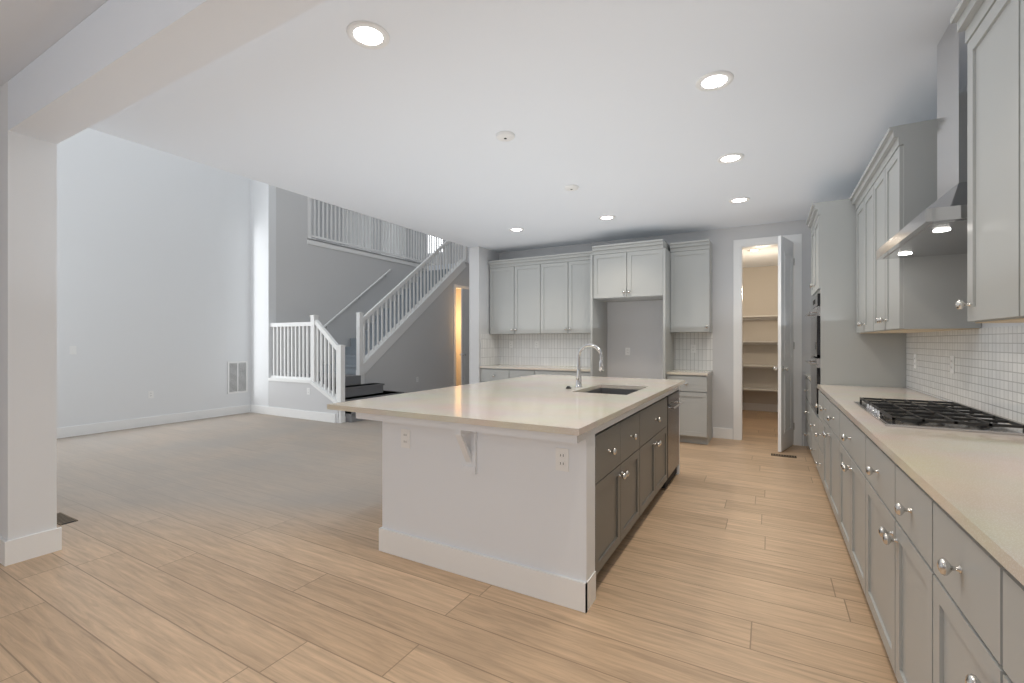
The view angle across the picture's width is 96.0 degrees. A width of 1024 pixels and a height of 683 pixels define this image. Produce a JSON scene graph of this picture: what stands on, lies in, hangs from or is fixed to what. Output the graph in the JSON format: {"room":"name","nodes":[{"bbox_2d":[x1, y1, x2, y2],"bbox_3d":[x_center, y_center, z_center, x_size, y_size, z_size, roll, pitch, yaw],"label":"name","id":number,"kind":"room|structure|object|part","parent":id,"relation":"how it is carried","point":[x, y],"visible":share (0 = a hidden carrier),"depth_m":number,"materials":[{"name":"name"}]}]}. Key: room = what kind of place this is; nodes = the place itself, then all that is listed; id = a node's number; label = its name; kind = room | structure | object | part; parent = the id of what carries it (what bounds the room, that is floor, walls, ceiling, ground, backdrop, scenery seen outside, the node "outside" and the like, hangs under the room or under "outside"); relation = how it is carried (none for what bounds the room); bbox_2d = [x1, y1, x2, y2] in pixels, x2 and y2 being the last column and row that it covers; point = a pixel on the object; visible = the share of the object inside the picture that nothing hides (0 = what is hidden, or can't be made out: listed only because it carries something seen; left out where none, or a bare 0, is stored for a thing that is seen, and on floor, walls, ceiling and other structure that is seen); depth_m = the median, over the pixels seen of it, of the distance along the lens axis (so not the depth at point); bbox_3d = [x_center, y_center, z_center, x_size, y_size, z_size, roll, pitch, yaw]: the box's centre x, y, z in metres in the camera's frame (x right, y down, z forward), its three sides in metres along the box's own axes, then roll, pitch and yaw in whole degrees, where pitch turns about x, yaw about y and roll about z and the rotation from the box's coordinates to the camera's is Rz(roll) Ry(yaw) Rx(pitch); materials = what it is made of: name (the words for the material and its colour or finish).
{"room":"kitchen","nodes":[
{"label":"kitchen","id":0,"kind":"room"},
{"bbox_2d":[0,410,897,682],"bbox_3d":[-1.743,1.403,5.496,11.600,0.100,14.900,0,0,29],"label":"floor","id":1,"kind":"structure","parent":0,"point":[240,548],"depth_m":2.56,"materials":[{"name":"brown wood"}]},
{"bbox_2d":[57,512,77,524],"bbox_3d":[-3.440,1.349,3.511,0.330,0.006,0.100,0,0,29],"label":"floor vent","id":2,"kind":"object","parent":1,"relation":"in","point":[62,518],"depth_m":3.49,"materials":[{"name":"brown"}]},
{"bbox_2d":[268,240,467,422],"bbox_3d":[-2.485,-0.942,10.094,2.057,4.590,4.698,0,0,29],"label":"staircase","id":3,"kind":"structure","parent":1,"relation":"on","point":[341,378],"depth_m":8.74,"materials":[{"name":"white wood"}]},
{"bbox_2d":[306,387,309,394],"bbox_3d":[-3.538,0.863,8.004,0.072,0.116,0.006,0,0,29],"label":"outlet","id":4,"kind":"object","parent":3,"relation":"attached to","point":[307,388],"depth_m":8.01,"materials":[{"name":"white plastic"}]},
{"bbox_2d":[480,367,511,381],"bbox_3d":[-0.110,0.897,7.790,0.611,0.913,0.617,0,0,29],"label":"base cabinet","id":5,"kind":"object","parent":1,"relation":"on","point":[487,373],"depth_m":7.53,"materials":[{"name":"grey wood"}]},
{"bbox_2d":[492,363,598,370],"bbox_3d":[0.470,0.424,7.460,1.945,0.032,0.628,0,0,29],"label":"countertop","id":6,"kind":"structure","parent":5,"relation":"on","point":[493,364],"depth_m":7.23,"materials":[{"name":"white stone"}]},
{"bbox_2d":[327,344,684,612],"bbox_3d":[0.329,0.686,3.933,1.761,1.335,3.130,0,0,29],"label":"kitchen island","id":7,"kind":"object","parent":1,"relation":"on","point":[547,488],"visible":1,"depth_m":2.68,"materials":[{"name":"white wood"}]},
{"bbox_2d":[565,344,604,388],"bbox_3d":[0.638,0.213,4.017,0.286,0.390,0.226,0,0,29],"label":"faucet","id":8,"kind":"object","parent":7,"relation":"on","point":[601,363],"depth_m":4.09,"materials":[{"name":"silver metal"}]},
{"bbox_2d":[512,367,539,377],"bbox_3d":[0.300,0.897,7.561,0.572,0.913,0.617,0,0,29],"label":"base cabinet","id":9,"kind":"object","parent":1,"relation":"on","point":[516,371],"depth_m":7.26,"materials":[{"name":"grey wood"}]},
{"bbox_2d":[540,367,606,376],"bbox_3d":[0.883,0.897,7.236,1.006,0.913,0.617,0,0,29],"label":"base cabinet","id":10,"kind":"object","parent":1,"relation":"on","point":[571,373],"depth_m":6.93,"materials":[{"name":"grey wood"}]},
{"bbox_2d":[664,371,711,444],"bbox_3d":[2.454,0.897,6.359,0.510,0.913,0.617,0,0,29],"label":"base cabinet","id":11,"kind":"object","parent":1,"relation":"on","point":[696,392],"depth_m":6.07,"materials":[{"name":"grey wood"}]},
{"bbox_2d":[668,371,711,374],"bbox_3d":[2.455,0.424,6.352,0.513,0.032,0.628,0,0,29],"label":"countertop","id":12,"kind":"structure","parent":11,"relation":"on","point":[669,372],"depth_m":6.12,"materials":[{"name":"white stone"}]},
{"bbox_2d":[771,453,796,457],"bbox_3d":[3.210,1.349,5.446,0.260,0.006,0.100,0,0,29],"label":"floor vent","id":13,"kind":"object","parent":1,"relation":"in","point":[772,454],"depth_m":5.44,"materials":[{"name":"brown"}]},
{"bbox_2d":[804,0,1023,682],"bbox_3d":[2.358,0.013,2.779,0.724,2.680,6.962,0,0,29],"label":"kitchen cabinets","id":14,"kind":"object","parent":1,"relation":"on","point":[930,523],"visible":1,"depth_m":1.86,"materials":[{"name":"grey painted wood"}]},
{"bbox_2d":[854,397,1023,435],"bbox_3d":[2.263,0.387,2.516,0.520,0.040,0.960,0,0,29],"label":"gas cooktop","id":15,"kind":"object","parent":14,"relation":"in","point":[952,416],"visible":1,"depth_m":2.32,"materials":[{"name":"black metal"}]},
{"bbox_2d":[0,0,959,270],"bbox_3d":[-1.970,-3.152,5.479,11.220,3.390,14.650,0,0,29],"label":"ceiling","id":16,"kind":"structure","parent":0,"point":[608,106],"depth_m":3.12,"materials":[{"name":"white paint"}]},
{"bbox_2d":[346,21,389,48],"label":"recessed light","id":17,"kind":"object","parent":16,"relation":"in","point":[367,34],"depth_m":2.36,"materials":[{"name":"white plastic"}]},
{"bbox_2d":[496,131,514,141],"bbox_3d":[-0.051,-1.563,3.521,0.144,0.027,0.144,0,0,2],"label":"smoke detector","id":18,"kind":"object","parent":16,"relation":"attached to","point":[504,136],"depth_m":3.49,"materials":[{"name":"white plastic"}]},
{"bbox_2d":[564,185,578,190],"bbox_3d":[0.607,-1.563,4.700,0.144,0.027,0.144,0,0,2],"label":"smoke detector","id":19,"kind":"object","parent":16,"relation":"attached to","point":[568,187],"depth_m":4.67,"materials":[{"name":"white plastic"}]},
{"bbox_2d":[695,70,733,91],"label":"recessed light","id":20,"kind":"object","parent":16,"relation":"in","point":[716,80],"depth_m":2.78,"materials":[{"name":"white plastic"}]},
{"bbox_2d":[717,153,743,163],"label":"recessed light","id":21,"kind":"object","parent":16,"relation":"in","point":[731,157],"depth_m":3.95,"materials":[{"name":"white plastic"}]},
{"bbox_2d":[729,197,749,202],"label":"recessed light","id":22,"kind":"object","parent":16,"relation":"in","point":[739,199],"depth_m":5.12,"materials":[{"name":"white plastic"}]},
{"bbox_2d":[0,0,1023,540],"bbox_3d":[-3.383,-1.647,3.101,11.070,6.000,0.240,0,0,29],"label":"wall","id":23,"kind":"structure","parent":0,"point":[134,272],"depth_m":1.75,"materials":[{"name":"white paint"}]},
{"bbox_2d":[0,536,15,565],"bbox_3d":[-5.660,1.280,4.237,5.986,0.145,0.016,0,0,29],"label":"baseboard","id":24,"kind":"structure","parent":23,"relation":"attached to","point":[7,548],"depth_m":2.79,"materials":[{"name":"white wood"}]},
{"bbox_2d":[148,391,153,397],"bbox_3d":[-5.803,0.853,7.405,0.007,0.116,0.072,0,0,29],"label":"wall outlet","id":25,"kind":"object","parent":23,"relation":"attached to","point":[150,393],"depth_m":7.40,"materials":[{"name":"white plastic"}]},
{"bbox_2d":[57,405,247,438],"bbox_3d":[-6.004,1.280,7.037,0.016,0.145,4.100,0,0,29],"label":"baseboard","id":26,"kind":"structure","parent":23,"relation":"attached to","point":[62,432],"depth_m":7.32,"materials":[{"name":"white wood"}]},
{"bbox_2d":[227,361,247,393],"bbox_3d":[-5.126,0.668,8.614,0.011,0.590,0.370,0,0,29],"label":"air vent","id":27,"kind":"object","parent":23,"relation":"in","point":[237,376],"visible":1,"depth_m":8.61,"materials":[{"name":"grey metal"}]},
{"bbox_2d":[248,405,335,422],"bbox_3d":[-3.964,1.280,8.237,2.350,0.145,0.016,0,0,29],"label":"baseboard","id":28,"kind":"structure","parent":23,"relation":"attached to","point":[310,415],"depth_m":8.18,"materials":[{"name":"white wood"}]},
{"bbox_2d":[308,197,448,268],"bbox_3d":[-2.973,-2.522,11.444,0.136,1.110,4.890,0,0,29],"label":"balcony railing","id":29,"kind":"object","parent":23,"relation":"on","point":[315,242],"visible":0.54,"depth_m":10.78,"materials":[{"name":"white wood"}]},
{"bbox_2d":[430,236,444,254],"bbox_3d":[-2.302,-3.307,13.853,0.680,1.400,0.042,0,0,29],"label":"window","id":30,"kind":"structure","parent":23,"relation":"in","point":[435,244],"depth_m":13.89,"materials":[{"name":"white"}]},
{"bbox_2d":[454,284,468,385],"bbox_3d":[-1.218,-0.042,11.959,0.018,2.790,0.960,0,0,29],"label":"door frame","id":31,"kind":"structure","parent":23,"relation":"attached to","point":[455,285],"depth_m":11.58,"materials":[{"name":"white wood"}]},
{"bbox_2d":[460,288,468,384],"bbox_3d":[-1.109,0.002,11.894,0.238,2.678,0.791,0,0,29],"label":"closet door","id":32,"kind":"structure","parent":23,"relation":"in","point":[464,354],"depth_m":11.65,"materials":[{"name":"white wood"}]},
{"bbox_2d":[488,259,543,334],"bbox_3d":[0.150,-0.714,7.793,1.021,1.174,0.358,0,0,29],"label":"upper cabinet","id":33,"kind":"object","parent":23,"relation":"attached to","point":[516,289],"depth_m":7.63,"materials":[{"name":"grey wood"}]},
{"bbox_2d":[544,255,606,334],"bbox_3d":[0.937,-0.714,7.354,1.026,1.174,0.358,0,0,29],"label":"upper cabinet","id":34,"kind":"object","parent":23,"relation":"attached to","point":[548,314],"depth_m":7.16,"materials":[{"name":"grey wood"}]},
{"bbox_3d":[1.157,0.140,7.094,3.502,0.534,0.597,0,0,29],"label":"backsplash panel","id":35,"kind":"part","parent":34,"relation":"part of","materials":[{"name":"tile"}]},
{"bbox_2d":[625,348,629,354],"bbox_3d":[1.779,0.153,7.087,0.072,0.116,0.007,0,0,29],"label":"wall outlet","id":36,"kind":"object","parent":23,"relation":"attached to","point":[627,350],"depth_m":7.09,"materials":[{"name":"white plastic"}]},
{"bbox_2d":[592,243,667,302],"bbox_3d":[1.763,-0.959,6.710,0.984,0.684,0.678,0,0,29],"label":"upper cabinet","id":37,"kind":"object","parent":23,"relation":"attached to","point":[619,274],"depth_m":6.40,"materials":[{"name":"grey wood"}]},
{"bbox_2d":[668,243,711,334],"bbox_3d":[2.519,-0.714,6.471,0.510,1.174,0.358,0,0,29],"label":"upper cabinet","id":38,"kind":"object","parent":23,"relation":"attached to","point":[689,268],"depth_m":6.33,"materials":[{"name":"grey wood"}]},
{"bbox_2d":[743,315,777,391],"bbox_3d":[4.950,0.243,8.709,1.230,1.460,0.355,0,0,29],"label":"shelf","id":39,"kind":"object","parent":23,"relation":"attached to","point":[769,317],"visible":0.12,"depth_m":8.64,"materials":[{"name":"white wood"}]},
{"bbox_2d":[743,403,777,411],"bbox_3d":[5.036,1.280,8.861,1.960,0.145,0.016,0,0,29],"label":"baseboard","id":40,"kind":"structure","parent":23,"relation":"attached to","point":[746,406],"depth_m":8.96,"materials":[{"name":"white"}]},
{"bbox_2d":[733,234,801,445],"bbox_3d":[3.444,-0.022,6.233,0.800,2.750,0.158,0,0,29],"label":"door frame","id":41,"kind":"structure","parent":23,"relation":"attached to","point":[739,246],"depth_m":6.29,"materials":[{"name":"white wood"}]},
{"bbox_2d":[773,235,794,451],"bbox_3d":[3.439,0.027,5.821,0.245,2.628,0.581,0,0,29],"label":"pantry door","id":42,"kind":"structure","parent":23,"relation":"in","point":[786,345],"depth_m":5.73,"materials":[{"name":"white wood"}]},
{"bbox_2d":[876,23,966,259],"bbox_3d":[2.220,-1.036,2.288,0.487,1.074,1.040,0,0,29],"label":"range hood","id":43,"kind":"object","parent":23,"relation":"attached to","point":[938,227],"visible":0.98,"depth_m":2.23,"materials":[{"name":"silver metal"}]}
]}

